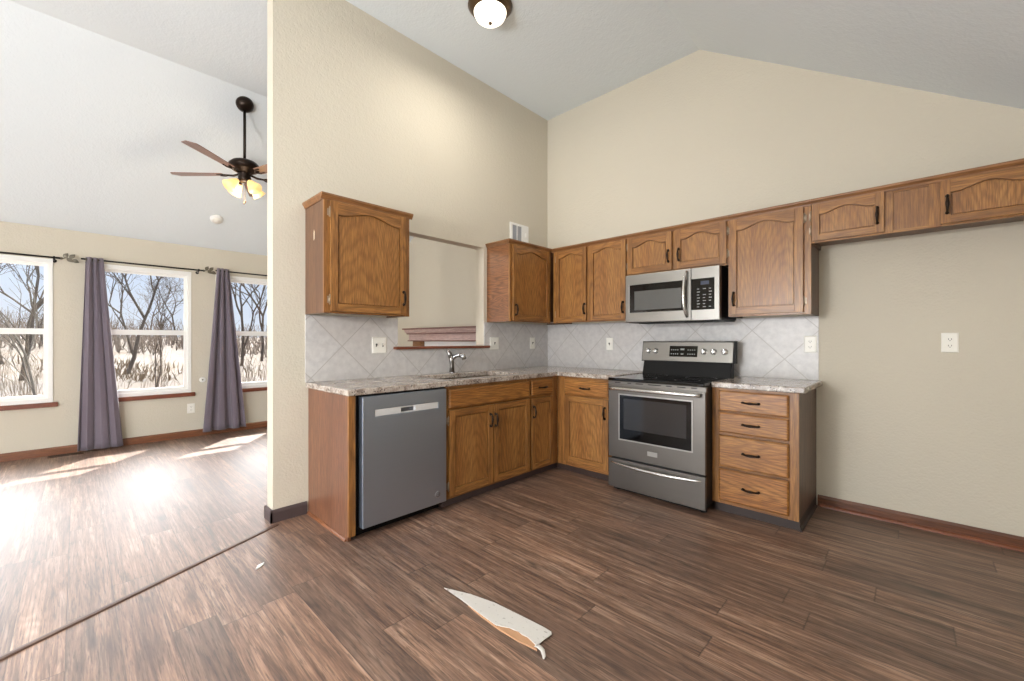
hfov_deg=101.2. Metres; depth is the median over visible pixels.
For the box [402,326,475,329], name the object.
mantel shelf
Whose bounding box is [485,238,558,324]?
upper cabinet
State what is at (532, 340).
wall switch
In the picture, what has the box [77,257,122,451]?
curtain
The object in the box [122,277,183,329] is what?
bare tree
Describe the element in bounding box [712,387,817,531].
base cabinet
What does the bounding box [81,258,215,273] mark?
curtain rod
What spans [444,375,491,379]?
sink
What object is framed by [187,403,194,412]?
wall outlet
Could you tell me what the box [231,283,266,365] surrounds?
bare tree
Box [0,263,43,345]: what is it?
bare tree
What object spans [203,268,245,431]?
curtain
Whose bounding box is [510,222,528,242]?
air vent
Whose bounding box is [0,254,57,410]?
window
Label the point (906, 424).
wall
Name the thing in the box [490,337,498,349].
wall switch
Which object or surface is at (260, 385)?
window
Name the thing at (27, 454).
baseboard
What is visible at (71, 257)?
curtain rod
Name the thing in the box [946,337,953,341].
receptacle
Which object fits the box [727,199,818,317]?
upper cabinet
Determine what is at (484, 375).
basin
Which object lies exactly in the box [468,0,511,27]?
ceiling light
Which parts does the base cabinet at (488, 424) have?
door, false drawer, door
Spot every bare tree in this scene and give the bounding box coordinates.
[0,263,18,364]
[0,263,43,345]
[1,265,43,380]
[16,266,167,373]
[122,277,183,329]
[142,276,183,342]
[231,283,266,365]
[233,283,266,360]
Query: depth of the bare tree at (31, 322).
13.83 m
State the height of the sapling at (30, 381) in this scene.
3.524 m
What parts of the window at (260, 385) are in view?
sash, sash, sill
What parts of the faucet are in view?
spout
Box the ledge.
[393,346,489,349]
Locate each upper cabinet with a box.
[302,191,412,317]
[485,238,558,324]
[551,235,627,323]
[626,215,728,275]
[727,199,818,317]
[809,158,1023,250]
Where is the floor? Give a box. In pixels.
[0,427,1023,680]
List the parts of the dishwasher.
pocket handle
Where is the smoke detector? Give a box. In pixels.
[210,215,222,223]
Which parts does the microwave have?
door, handle, control panel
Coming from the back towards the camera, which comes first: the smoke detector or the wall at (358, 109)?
the smoke detector
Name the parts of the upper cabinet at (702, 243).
door, crown moulding, door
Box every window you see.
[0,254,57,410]
[104,264,194,401]
[230,276,266,391]
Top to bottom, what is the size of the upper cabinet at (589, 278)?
0.773 m
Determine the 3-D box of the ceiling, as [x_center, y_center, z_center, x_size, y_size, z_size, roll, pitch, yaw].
[-2.030,-1.930,2.142,7.440,1.650,7.520,0,0,44]
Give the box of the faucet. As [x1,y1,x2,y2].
[447,349,466,372]
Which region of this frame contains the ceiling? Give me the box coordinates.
[0,0,1023,255]
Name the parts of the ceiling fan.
blade, blade, lamp shade, lamp shade, motor, lamp shade, lamp shade, blade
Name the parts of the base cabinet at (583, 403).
drawer, door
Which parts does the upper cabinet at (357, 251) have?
crown moulding, door, handle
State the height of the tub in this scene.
0.793 m
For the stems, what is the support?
on the ground at (178, 355)
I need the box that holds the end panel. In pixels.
[307,388,354,541]
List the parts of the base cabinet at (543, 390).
drawer, door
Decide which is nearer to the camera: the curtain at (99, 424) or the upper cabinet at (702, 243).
the upper cabinet at (702, 243)
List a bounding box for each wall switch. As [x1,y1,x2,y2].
[372,337,386,352]
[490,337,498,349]
[530,337,534,348]
[606,338,612,349]
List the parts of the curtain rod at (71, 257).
rod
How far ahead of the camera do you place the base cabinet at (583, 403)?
3.72 m
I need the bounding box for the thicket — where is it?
[0,307,266,357]
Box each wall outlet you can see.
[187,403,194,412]
[804,336,816,352]
[941,333,958,352]
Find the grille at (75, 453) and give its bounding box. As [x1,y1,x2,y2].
[50,452,81,456]
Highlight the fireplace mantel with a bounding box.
[402,326,475,345]
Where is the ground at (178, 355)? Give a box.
[0,337,266,397]
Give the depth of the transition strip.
1.94 m
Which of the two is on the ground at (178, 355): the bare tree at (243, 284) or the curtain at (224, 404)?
the bare tree at (243, 284)
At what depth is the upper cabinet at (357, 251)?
2.87 m
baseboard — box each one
[0,421,266,461]
[264,501,306,523]
[818,494,1023,551]
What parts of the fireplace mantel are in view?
cove moulding, bead moulding, moulding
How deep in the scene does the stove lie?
3.16 m
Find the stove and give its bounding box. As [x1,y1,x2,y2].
[608,341,736,512]
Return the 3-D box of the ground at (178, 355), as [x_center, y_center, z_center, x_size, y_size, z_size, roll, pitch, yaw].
[-18.769,0.699,40.688,70.122,2.183,93.000,0,0,44]
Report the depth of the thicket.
27.77 m
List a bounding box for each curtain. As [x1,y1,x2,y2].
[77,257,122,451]
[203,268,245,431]
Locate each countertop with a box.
[306,366,642,395]
[711,376,821,393]
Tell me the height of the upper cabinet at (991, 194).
0.296 m
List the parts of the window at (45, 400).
sash, sash, sill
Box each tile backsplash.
[305,315,547,381]
[548,316,818,379]
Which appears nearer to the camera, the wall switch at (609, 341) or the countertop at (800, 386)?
the countertop at (800, 386)
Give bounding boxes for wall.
[0,221,266,453]
[267,0,546,511]
[397,50,1023,536]
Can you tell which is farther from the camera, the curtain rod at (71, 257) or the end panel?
the curtain rod at (71, 257)
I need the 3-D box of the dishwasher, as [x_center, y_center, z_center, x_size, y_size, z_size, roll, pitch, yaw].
[-0.920,0.768,2.968,0.652,0.874,0.646,0,0,44]
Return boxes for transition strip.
[0,524,278,660]
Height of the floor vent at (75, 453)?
0.006 m
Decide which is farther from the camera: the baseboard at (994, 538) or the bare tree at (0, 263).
the bare tree at (0, 263)
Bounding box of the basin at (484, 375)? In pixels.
[459,375,491,377]
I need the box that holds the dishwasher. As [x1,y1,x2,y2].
[353,387,445,536]
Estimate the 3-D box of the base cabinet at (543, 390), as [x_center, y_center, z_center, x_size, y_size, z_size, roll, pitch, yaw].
[0.095,0.767,4.014,0.694,0.875,0.434,0,0,44]
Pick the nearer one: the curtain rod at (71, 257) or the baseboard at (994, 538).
the baseboard at (994, 538)
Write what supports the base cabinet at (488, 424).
on the floor
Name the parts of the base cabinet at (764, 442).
handle, handle, handle, handle, drawer, drawer, drawer, drawer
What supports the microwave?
attached to the upper cabinet at (702, 243)
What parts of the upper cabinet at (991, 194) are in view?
door, handle, fixed panel, frame, crown moulding, handle, door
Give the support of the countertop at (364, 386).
on the base cabinet at (488, 424)
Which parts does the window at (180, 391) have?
sash, sash, sill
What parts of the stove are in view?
badge plate, oven handle, glass, drawer handle, window trim, warming drawer, vent rail, oven door, kick plate, display panel, knob, knob, knob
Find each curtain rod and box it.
[0,251,78,262]
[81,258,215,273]
[215,270,266,275]
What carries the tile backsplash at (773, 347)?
attached to the wall at (906, 424)
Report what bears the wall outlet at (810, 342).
attached to the tile backsplash at (773, 347)
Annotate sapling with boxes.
[0,263,43,394]
[149,295,180,387]
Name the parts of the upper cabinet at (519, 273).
crown moulding, frame, door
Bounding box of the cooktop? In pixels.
[608,373,727,386]
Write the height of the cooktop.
0.024 m
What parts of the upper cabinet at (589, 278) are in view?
door, crown moulding, door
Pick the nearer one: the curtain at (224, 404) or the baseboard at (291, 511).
the baseboard at (291, 511)
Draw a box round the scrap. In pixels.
[444,588,551,658]
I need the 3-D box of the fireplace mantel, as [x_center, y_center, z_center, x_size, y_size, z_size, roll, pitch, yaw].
[-0.885,0.508,5.953,2.180,1.394,0.199,0,0,44]
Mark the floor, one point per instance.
(626, 585)
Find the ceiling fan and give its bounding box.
[170,96,266,203]
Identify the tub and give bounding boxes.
[355,396,358,525]
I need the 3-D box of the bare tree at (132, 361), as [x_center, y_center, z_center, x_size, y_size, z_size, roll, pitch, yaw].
[-15.713,-2.252,17.519,3.287,7.468,6.327,0,0,28]
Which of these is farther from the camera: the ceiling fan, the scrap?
the ceiling fan
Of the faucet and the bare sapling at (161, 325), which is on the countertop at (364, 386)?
the faucet
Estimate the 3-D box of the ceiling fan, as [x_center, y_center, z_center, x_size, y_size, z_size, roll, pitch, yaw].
[-2.594,-1.879,4.224,1.323,1.049,1.263,0,0,44]
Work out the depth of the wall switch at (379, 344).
3.31 m
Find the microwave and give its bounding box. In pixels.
[626,265,735,323]
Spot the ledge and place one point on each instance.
(398, 347)
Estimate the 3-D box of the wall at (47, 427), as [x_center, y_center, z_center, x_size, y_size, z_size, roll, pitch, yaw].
[-4.642,0.230,4.713,0.130,2.950,7.440,0,0,44]
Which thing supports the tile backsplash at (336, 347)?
attached to the wall at (358, 109)
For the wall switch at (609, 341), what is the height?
0.124 m
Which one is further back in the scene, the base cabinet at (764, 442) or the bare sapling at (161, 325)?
the bare sapling at (161, 325)
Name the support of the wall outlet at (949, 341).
attached to the wall at (906, 424)
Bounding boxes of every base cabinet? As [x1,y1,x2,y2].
[440,375,529,506]
[526,376,556,477]
[557,376,610,480]
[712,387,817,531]
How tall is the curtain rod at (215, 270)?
0.056 m
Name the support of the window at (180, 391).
in the wall at (47, 427)
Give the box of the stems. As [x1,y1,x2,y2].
[0,335,266,396]
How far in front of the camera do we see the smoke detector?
5.07 m
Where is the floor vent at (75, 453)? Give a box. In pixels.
[47,451,83,457]

